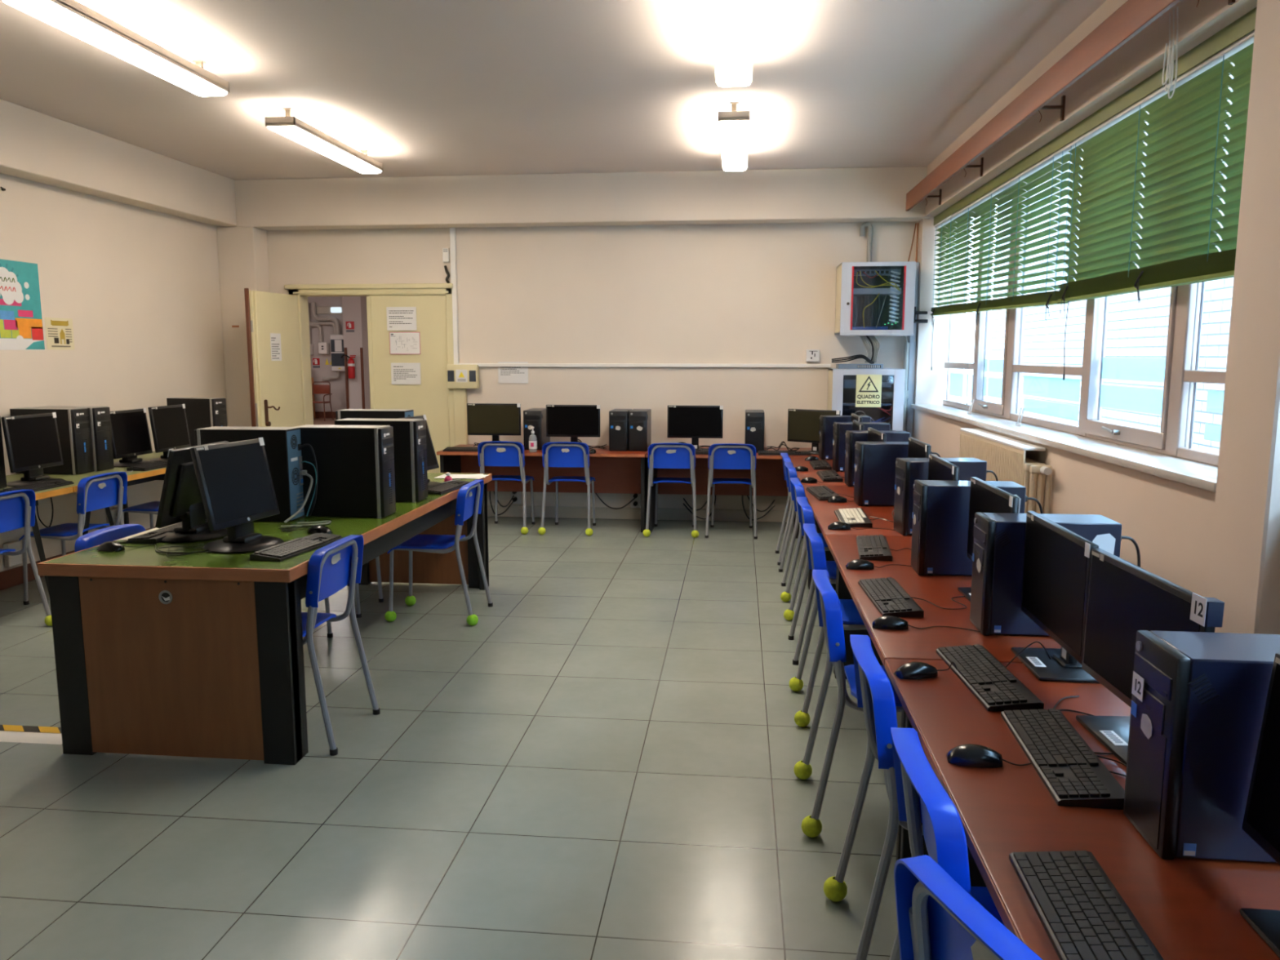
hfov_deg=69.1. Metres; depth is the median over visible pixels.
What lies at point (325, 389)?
chair
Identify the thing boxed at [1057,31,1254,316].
blind
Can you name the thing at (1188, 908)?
computer desk
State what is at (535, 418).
computer tower
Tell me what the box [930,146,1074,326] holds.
blind
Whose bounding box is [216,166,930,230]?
beam
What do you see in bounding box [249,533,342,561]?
keyboard
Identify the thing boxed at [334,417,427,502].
computer tower
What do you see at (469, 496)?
chair
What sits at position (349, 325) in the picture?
fire sign
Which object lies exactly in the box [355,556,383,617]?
chair
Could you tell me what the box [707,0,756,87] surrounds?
ceiling light
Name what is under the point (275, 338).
paper notice
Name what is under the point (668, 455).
chair
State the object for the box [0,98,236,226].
beam
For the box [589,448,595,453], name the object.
computer mouse
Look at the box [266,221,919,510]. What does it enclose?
wall
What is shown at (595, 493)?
cable
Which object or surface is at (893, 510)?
cable
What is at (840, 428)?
computer tower
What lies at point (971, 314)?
blind pull cord
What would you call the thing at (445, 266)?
stub
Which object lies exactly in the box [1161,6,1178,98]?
wire
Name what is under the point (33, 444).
monitor
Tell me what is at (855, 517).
keyboard
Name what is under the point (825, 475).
keyboard
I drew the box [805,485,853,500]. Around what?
keyboard
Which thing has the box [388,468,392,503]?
grille
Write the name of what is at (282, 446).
computer tower
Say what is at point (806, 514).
chair
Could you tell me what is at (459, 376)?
junction box
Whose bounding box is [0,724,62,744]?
cover
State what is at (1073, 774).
keyboard
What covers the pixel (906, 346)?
cable conduit
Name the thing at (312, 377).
countertop
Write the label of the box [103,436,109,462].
grille
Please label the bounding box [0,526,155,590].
baseboard
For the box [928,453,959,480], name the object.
monitor
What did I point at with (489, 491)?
cable
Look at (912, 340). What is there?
trim
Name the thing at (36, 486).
keyboard
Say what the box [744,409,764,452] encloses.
computer tower
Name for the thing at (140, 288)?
wall
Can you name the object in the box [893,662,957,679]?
computer mouse
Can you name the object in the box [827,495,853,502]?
computer mouse
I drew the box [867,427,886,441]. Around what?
monitor
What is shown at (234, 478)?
monitor
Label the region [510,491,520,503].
socket
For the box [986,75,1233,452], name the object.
window panes
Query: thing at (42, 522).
cable
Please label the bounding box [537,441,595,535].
chair
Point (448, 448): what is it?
keyboard
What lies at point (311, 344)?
electrical box
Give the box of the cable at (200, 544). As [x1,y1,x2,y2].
[166,543,208,556]
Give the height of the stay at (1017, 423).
0.110 m
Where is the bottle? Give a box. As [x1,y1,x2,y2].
[528,426,537,452]
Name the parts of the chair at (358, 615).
leg, leg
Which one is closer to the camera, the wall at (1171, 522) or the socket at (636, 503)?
the wall at (1171, 522)
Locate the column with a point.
(1244, 570)
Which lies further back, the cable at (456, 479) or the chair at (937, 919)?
the cable at (456, 479)
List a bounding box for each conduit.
[307,302,340,380]
[859,222,872,262]
[902,335,909,431]
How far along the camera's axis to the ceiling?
5.43 m
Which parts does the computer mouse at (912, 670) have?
cord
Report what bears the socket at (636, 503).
attached to the wall at (733, 293)
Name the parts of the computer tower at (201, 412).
silver trim, panel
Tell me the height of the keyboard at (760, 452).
0.029 m
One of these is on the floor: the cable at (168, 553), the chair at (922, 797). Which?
the chair at (922, 797)
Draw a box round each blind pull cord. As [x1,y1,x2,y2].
[930,320,933,370]
[965,314,971,406]
[1062,296,1069,379]
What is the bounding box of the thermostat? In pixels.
[442,248,449,262]
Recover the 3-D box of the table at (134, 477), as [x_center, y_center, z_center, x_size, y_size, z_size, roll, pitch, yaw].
[-3.770,0.314,6.454,0.800,0.758,1.435,1,8,6]
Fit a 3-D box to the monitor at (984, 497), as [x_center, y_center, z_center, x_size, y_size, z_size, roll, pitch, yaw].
[1.243,0.220,3.230,0.190,0.404,0.511,1,8,5]
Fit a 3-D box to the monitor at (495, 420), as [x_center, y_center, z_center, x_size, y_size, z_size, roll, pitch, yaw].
[-1.317,-0.488,8.430,0.491,0.418,0.190,1,8,5]
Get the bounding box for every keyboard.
[0,480,74,493]
[114,519,208,543]
[126,460,167,471]
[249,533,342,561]
[427,480,470,494]
[442,446,477,451]
[695,449,708,454]
[757,450,811,455]
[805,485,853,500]
[809,459,831,470]
[816,470,844,481]
[834,507,892,527]
[855,534,911,560]
[857,577,967,617]
[935,640,1050,711]
[1000,708,1126,809]
[1008,850,1164,959]
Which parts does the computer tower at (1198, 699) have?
panel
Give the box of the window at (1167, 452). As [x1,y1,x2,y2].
[911,31,1254,492]
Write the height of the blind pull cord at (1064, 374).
0.440 m
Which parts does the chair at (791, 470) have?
leg, leg, backrest, frame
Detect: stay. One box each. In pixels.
[967,399,973,413]
[1015,407,1024,426]
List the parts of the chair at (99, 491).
leg, leg, seat, frame, leg, backrest, leg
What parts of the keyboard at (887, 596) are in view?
cord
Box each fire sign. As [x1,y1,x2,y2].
[312,358,319,368]
[346,321,354,332]
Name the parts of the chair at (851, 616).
leg, leg, backrest, frame, seat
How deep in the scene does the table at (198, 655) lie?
3.55 m
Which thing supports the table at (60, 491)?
on the floor
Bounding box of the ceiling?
[0,0,1106,179]
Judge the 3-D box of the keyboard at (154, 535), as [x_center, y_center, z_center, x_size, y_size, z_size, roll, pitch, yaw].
[-2.102,0.223,4.109,0.192,0.029,0.448,1,8,4]
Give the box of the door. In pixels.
[244,283,454,472]
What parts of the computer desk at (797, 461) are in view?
panel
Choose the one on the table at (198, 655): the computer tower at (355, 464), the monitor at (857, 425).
the computer tower at (355, 464)
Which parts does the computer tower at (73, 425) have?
silver trim, panel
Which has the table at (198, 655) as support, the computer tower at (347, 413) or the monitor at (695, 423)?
the computer tower at (347, 413)
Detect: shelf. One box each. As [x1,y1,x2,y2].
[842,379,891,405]
[853,288,901,295]
[960,428,1046,450]
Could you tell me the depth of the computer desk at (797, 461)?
6.85 m
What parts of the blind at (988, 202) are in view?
ladder cord, ladder cord, ladder cord, ladder cord, ladder cord, head rail, ladder cord, ladder cord, ladder cord, ladder cord, ladder cord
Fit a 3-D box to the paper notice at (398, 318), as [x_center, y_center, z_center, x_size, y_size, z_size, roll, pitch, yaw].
[-2.262,-1.530,8.811,0.290,0.220,0.002,1,8,6]
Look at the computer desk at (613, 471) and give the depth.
8.67 m
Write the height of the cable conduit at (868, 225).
0.381 m
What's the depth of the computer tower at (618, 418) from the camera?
8.27 m
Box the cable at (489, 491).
[488,491,514,515]
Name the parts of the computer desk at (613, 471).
panel, modesty panel, panel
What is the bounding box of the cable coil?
[831,354,874,364]
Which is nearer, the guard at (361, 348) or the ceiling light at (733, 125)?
the ceiling light at (733, 125)
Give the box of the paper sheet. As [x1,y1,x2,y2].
[435,474,488,479]
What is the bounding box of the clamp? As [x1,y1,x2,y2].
[913,306,928,323]
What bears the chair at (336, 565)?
on the floor
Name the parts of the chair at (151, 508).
frame, seat, leg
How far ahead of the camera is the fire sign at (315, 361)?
22.77 m
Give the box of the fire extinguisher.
[341,354,355,378]
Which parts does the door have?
lock plate, handle, frame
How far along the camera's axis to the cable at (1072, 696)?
2.23 m
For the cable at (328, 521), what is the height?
0.012 m
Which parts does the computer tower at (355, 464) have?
silver trim, panel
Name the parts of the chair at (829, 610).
leg, leg, backrest, frame, seat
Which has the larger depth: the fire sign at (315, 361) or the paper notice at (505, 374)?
the fire sign at (315, 361)
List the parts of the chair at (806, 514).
leg, leg, backrest, frame, seat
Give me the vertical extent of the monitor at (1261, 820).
0.381 m
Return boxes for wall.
[0,173,228,572]
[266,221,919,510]
[307,296,346,411]
[912,0,1257,597]
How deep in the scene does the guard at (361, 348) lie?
22.27 m
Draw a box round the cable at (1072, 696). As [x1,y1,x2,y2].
[1053,695,1113,754]
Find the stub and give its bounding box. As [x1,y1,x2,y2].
[444,265,449,283]
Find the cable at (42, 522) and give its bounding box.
[35,497,53,527]
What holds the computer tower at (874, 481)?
on the computer desk at (824, 515)
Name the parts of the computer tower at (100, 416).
silver trim, panel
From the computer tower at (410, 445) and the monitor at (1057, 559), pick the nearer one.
the monitor at (1057, 559)
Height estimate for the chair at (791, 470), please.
0.809 m
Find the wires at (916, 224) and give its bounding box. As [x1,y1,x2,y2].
[907,222,918,262]
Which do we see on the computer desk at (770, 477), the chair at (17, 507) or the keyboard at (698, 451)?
the keyboard at (698, 451)
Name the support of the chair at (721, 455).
on the floor
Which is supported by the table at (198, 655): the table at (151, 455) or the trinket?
the trinket
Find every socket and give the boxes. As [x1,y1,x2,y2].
[3,540,22,567]
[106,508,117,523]
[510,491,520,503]
[631,493,640,507]
[805,349,819,361]
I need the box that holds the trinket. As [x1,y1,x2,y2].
[444,472,452,481]
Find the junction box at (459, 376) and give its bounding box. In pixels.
[446,364,479,388]
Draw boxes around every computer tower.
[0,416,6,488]
[9,407,93,475]
[36,405,114,471]
[166,396,227,446]
[194,426,318,523]
[295,424,395,518]
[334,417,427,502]
[335,408,413,419]
[523,408,550,449]
[608,408,631,451]
[628,408,651,451]
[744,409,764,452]
[818,415,871,459]
[832,422,895,471]
[844,430,910,486]
[853,441,941,506]
[893,457,998,535]
[911,480,1043,575]
[969,512,1140,635]
[1123,630,1279,862]
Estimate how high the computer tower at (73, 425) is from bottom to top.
0.439 m
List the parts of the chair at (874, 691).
leg, backrest, leg, frame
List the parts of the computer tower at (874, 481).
panel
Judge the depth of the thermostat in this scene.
8.69 m
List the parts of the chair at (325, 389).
seat, backrest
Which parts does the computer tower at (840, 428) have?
panel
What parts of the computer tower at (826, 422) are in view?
panel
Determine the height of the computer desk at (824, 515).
0.700 m
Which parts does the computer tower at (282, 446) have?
panel, silver trim, panel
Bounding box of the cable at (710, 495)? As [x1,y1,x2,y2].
[683,494,715,519]
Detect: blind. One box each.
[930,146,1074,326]
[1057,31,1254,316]
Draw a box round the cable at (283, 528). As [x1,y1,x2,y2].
[280,524,313,531]
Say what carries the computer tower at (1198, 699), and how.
on the computer desk at (1188, 908)
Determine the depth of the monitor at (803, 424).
8.10 m
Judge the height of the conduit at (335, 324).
1.882 m
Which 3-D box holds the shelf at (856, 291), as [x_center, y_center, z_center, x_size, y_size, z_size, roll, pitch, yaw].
[2.041,-1.631,8.045,0.410,0.050,0.160,1,8,6]
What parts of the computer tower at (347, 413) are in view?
panel, silver trim, panel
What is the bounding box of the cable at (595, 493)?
[595,493,635,509]
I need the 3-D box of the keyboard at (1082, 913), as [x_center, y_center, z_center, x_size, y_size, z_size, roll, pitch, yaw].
[0.667,0.661,1.352,0.132,0.029,0.448,1,8,7]
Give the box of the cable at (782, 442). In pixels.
[766,440,799,451]
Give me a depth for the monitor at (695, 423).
8.20 m
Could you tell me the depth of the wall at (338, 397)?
22.77 m
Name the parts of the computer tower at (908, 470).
panel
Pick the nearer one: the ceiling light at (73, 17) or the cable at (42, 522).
the ceiling light at (73, 17)
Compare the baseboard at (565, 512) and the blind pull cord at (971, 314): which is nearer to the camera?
the blind pull cord at (971, 314)
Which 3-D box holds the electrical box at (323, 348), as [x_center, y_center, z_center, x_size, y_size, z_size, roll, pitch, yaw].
[-7.706,-3.207,22.629,0.213,0.282,0.165,1,8,6]
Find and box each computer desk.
[436,444,648,532]
[645,446,818,532]
[788,456,846,582]
[802,484,911,673]
[825,534,1061,862]
[884,658,1279,959]
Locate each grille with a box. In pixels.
[82,439,88,464]
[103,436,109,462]
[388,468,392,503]
[422,457,425,489]
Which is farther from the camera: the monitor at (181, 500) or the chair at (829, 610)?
the monitor at (181, 500)
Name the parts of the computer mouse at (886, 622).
cord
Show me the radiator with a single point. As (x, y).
(1005, 456)
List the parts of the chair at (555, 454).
leg, leg, backrest, frame, seat, leg, leg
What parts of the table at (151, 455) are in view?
tubular leg frame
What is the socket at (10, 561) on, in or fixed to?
attached to the wall at (140, 288)
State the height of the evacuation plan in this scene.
0.210 m
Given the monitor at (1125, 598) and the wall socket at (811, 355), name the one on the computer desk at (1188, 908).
the monitor at (1125, 598)
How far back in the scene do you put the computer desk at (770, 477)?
8.53 m
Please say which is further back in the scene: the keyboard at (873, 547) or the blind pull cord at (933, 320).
the blind pull cord at (933, 320)
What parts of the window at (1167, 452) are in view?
rail, handle, casement sash, rail, sill, handle, casement sash, rail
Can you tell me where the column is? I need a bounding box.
[1206,0,1279,634]
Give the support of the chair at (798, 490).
on the floor
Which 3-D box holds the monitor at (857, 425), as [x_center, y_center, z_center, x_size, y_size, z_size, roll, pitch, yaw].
[1.533,-0.206,6.443,0.190,0.392,0.511,1,8,7]
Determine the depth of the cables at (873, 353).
8.05 m
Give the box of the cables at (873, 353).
[859,335,879,362]
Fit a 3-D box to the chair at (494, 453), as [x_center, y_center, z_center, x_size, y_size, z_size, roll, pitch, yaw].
[-1.179,0.038,8.301,0.465,0.809,0.547,1,8,6]
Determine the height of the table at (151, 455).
0.755 m
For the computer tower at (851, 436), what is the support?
on the computer desk at (797, 461)
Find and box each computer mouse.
[96,541,124,551]
[306,524,333,533]
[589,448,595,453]
[795,466,808,471]
[800,476,841,483]
[804,456,818,460]
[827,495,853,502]
[827,521,895,530]
[845,559,911,569]
[871,615,979,631]
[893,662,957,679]
[946,743,1125,776]
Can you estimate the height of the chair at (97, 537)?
0.809 m
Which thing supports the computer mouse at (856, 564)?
on the computer desk at (911, 643)
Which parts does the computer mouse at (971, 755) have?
cord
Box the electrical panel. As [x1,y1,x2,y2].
[826,368,905,431]
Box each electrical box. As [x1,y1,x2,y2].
[310,343,313,355]
[318,342,328,354]
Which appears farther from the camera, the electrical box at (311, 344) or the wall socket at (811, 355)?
the electrical box at (311, 344)
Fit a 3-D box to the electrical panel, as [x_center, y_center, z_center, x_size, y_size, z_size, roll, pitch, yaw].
[1.995,-0.628,8.257,0.610,0.717,0.438,1,8,6]
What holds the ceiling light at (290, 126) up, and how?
attached to the ceiling
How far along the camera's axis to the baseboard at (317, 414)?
22.91 m
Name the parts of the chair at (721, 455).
leg, leg, seat, frame, backrest, leg, leg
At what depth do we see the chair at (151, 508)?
6.68 m
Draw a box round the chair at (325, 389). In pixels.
[311,381,333,421]
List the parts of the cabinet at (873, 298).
patch panel, plate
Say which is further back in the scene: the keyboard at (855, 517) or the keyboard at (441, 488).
the keyboard at (441, 488)
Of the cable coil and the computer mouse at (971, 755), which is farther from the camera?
the cable coil
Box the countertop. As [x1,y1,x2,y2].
[311,377,315,418]
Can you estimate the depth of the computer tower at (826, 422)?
7.58 m
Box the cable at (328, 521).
[280,520,331,527]
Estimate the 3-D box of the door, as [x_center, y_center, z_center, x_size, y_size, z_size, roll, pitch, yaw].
[-2.608,-0.721,8.659,1.653,2.215,0.929,1,8,6]
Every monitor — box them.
[0,412,63,486]
[110,408,154,467]
[147,404,191,462]
[155,440,229,542]
[190,437,284,553]
[398,414,439,487]
[466,403,520,440]
[546,404,600,442]
[667,404,723,450]
[787,408,840,454]
[851,413,862,422]
[852,419,863,430]
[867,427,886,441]
[907,436,931,457]
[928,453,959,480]
[957,476,1019,601]
[1011,511,1099,683]
[1075,547,1224,764]
[1240,653,1279,958]
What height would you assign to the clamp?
0.140 m
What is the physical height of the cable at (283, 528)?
0.009 m
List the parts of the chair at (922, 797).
leg, frame, backrest, seat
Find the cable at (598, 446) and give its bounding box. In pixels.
[577,439,606,448]
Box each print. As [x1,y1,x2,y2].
[1134,678,1141,694]
[1194,600,1203,617]
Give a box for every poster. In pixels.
[0,258,44,350]
[44,317,75,350]
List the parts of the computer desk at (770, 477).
panel, modesty panel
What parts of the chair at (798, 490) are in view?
leg, leg, backrest, frame, seat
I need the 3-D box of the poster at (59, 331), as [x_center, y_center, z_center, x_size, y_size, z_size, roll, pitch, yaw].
[-4.171,-1.051,6.678,0.002,0.225,0.275,1,8,6]
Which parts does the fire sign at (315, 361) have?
plate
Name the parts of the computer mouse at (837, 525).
cord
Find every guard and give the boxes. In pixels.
[343,347,349,408]
[360,347,364,408]
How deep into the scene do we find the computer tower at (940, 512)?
3.58 m
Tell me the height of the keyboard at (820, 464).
0.029 m
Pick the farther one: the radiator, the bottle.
the bottle
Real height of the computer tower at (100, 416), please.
0.439 m
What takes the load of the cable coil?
on the switch
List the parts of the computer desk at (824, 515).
panel, panel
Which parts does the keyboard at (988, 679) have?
cord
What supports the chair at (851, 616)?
on the floor
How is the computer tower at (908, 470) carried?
on the computer desk at (824, 515)
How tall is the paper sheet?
0.002 m
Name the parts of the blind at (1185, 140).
ladder cord, ladder cord, ladder cord, head rail, ladder cord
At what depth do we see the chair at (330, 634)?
5.12 m
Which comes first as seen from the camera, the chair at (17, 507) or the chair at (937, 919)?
the chair at (937, 919)
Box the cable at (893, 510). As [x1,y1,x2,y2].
[869,510,893,522]
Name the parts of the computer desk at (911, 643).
panel, panel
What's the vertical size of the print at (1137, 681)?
0.022 m
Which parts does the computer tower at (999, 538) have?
panel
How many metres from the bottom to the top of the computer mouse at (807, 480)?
0.036 m
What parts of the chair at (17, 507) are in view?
seat, frame, backrest, leg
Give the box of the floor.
[0,417,902,959]
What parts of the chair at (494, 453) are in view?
leg, leg, backrest, frame, seat, leg, leg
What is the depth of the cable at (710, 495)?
8.67 m
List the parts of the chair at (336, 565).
seat, leg, frame, backrest, leg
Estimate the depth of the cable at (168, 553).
3.72 m
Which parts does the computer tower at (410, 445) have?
silver trim, panel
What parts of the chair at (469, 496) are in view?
leg, leg, seat, frame, leg, backrest, leg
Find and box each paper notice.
[270,333,281,360]
[386,306,417,330]
[391,362,421,384]
[497,361,528,382]
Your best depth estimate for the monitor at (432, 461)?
5.67 m
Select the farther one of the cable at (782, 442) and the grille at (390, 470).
the cable at (782, 442)
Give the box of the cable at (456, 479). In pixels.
[435,479,460,483]
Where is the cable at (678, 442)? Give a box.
[649,442,710,448]
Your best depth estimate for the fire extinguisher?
22.13 m
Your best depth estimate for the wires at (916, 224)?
8.18 m
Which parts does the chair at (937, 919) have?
leg, frame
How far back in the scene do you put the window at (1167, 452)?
4.74 m
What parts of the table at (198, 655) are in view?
panel, rail, panel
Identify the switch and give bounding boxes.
[835,364,883,368]
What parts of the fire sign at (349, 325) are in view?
plate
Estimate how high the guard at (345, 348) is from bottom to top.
1.700 m
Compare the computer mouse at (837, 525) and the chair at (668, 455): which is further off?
the chair at (668, 455)
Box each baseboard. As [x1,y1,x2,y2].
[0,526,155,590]
[315,411,335,417]
[487,505,789,522]
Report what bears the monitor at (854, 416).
on the computer desk at (797, 461)
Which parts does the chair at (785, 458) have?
leg, leg, backrest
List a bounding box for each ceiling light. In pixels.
[2,0,229,96]
[264,107,382,173]
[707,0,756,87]
[717,102,750,171]
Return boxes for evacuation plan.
[389,332,420,354]
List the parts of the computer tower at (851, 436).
panel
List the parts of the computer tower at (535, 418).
panel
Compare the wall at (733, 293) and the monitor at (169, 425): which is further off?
the wall at (733, 293)
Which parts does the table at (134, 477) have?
leg, leg, apron rail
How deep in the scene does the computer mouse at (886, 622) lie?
2.90 m
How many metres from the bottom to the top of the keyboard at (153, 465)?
0.029 m
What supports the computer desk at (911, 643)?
on the floor
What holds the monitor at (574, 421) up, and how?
on the computer desk at (613, 471)
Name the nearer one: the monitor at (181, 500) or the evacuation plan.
the monitor at (181, 500)
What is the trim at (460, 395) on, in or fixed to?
attached to the wall at (733, 293)
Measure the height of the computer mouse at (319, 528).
0.036 m
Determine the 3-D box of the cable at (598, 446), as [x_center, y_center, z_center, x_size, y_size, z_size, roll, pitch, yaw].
[-0.563,-0.328,8.499,0.505,0.087,0.142,1,8,6]
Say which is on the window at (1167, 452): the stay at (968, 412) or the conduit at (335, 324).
the stay at (968, 412)
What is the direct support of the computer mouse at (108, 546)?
on the table at (198, 655)
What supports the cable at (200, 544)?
on the table at (198, 655)
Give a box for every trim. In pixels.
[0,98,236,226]
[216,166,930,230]
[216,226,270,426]
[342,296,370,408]
[449,227,831,367]
[453,388,467,445]
[906,262,919,436]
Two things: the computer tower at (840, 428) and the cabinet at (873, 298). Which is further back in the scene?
the cabinet at (873, 298)
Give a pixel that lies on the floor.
(600, 765)
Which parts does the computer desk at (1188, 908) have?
panel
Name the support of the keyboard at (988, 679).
on the computer desk at (1188, 908)
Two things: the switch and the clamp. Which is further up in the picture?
the clamp
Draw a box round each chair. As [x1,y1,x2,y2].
[0,488,52,626]
[18,471,127,604]
[74,524,146,551]
[122,501,159,528]
[301,534,380,755]
[311,381,333,421]
[324,597,333,637]
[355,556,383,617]
[384,479,493,626]
[477,440,534,534]
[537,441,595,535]
[643,442,698,537]
[704,443,757,538]
[775,453,792,565]
[778,462,799,586]
[780,477,830,620]
[787,497,836,665]
[789,523,866,726]
[793,569,902,837]
[823,634,923,959]
[888,727,1004,959]
[893,854,1042,959]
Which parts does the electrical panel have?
plate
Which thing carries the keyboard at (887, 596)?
on the computer desk at (911, 643)
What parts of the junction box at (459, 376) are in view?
label plate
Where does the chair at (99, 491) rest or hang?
on the floor
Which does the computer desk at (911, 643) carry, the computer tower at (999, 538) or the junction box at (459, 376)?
the computer tower at (999, 538)
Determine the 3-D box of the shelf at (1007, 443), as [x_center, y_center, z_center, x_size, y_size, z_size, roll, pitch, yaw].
[2.144,-0.249,5.561,0.120,0.015,1.320,1,8,5]
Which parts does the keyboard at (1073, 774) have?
cord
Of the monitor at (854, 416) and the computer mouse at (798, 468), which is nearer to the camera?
the computer mouse at (798, 468)
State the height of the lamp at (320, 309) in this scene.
0.180 m
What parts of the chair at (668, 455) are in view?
leg, leg, frame, backrest, seat, leg, leg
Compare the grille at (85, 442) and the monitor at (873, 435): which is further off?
the grille at (85, 442)
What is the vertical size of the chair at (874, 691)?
0.809 m
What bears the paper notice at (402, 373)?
attached to the door
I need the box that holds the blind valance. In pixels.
[933,7,1256,225]
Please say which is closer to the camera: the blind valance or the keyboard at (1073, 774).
the keyboard at (1073, 774)
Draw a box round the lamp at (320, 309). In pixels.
[315,306,342,314]
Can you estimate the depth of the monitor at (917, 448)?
4.90 m
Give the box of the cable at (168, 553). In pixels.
[122,544,210,554]
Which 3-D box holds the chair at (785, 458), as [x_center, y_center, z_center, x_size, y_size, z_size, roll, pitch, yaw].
[1.310,0.208,7.051,0.529,0.809,0.447,1,8,6]
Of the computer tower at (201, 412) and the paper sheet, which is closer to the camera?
the paper sheet
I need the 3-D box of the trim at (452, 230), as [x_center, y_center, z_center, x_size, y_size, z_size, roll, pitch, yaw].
[-0.018,-1.688,8.564,3.530,1.287,0.035,1,8,6]
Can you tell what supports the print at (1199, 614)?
on the monitor at (1125, 598)
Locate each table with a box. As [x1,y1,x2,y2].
[0,485,73,596]
[5,458,166,535]
[36,472,491,764]
[120,451,164,524]
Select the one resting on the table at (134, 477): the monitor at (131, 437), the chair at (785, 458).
the monitor at (131, 437)
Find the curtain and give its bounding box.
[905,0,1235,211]
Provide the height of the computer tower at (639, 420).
0.356 m
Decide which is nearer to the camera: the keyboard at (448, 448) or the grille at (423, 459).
the grille at (423, 459)
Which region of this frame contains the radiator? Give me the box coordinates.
[959,428,1052,513]
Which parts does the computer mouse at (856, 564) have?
cord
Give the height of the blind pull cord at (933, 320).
0.440 m
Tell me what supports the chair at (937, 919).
on the floor
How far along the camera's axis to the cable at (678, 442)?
8.39 m
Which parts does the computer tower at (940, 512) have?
panel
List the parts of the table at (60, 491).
leg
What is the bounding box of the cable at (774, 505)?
[742,495,775,520]
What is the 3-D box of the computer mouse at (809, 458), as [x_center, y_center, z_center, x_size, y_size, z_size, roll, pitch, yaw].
[1.398,-0.178,7.558,0.108,0.036,0.058,0,8,-4]

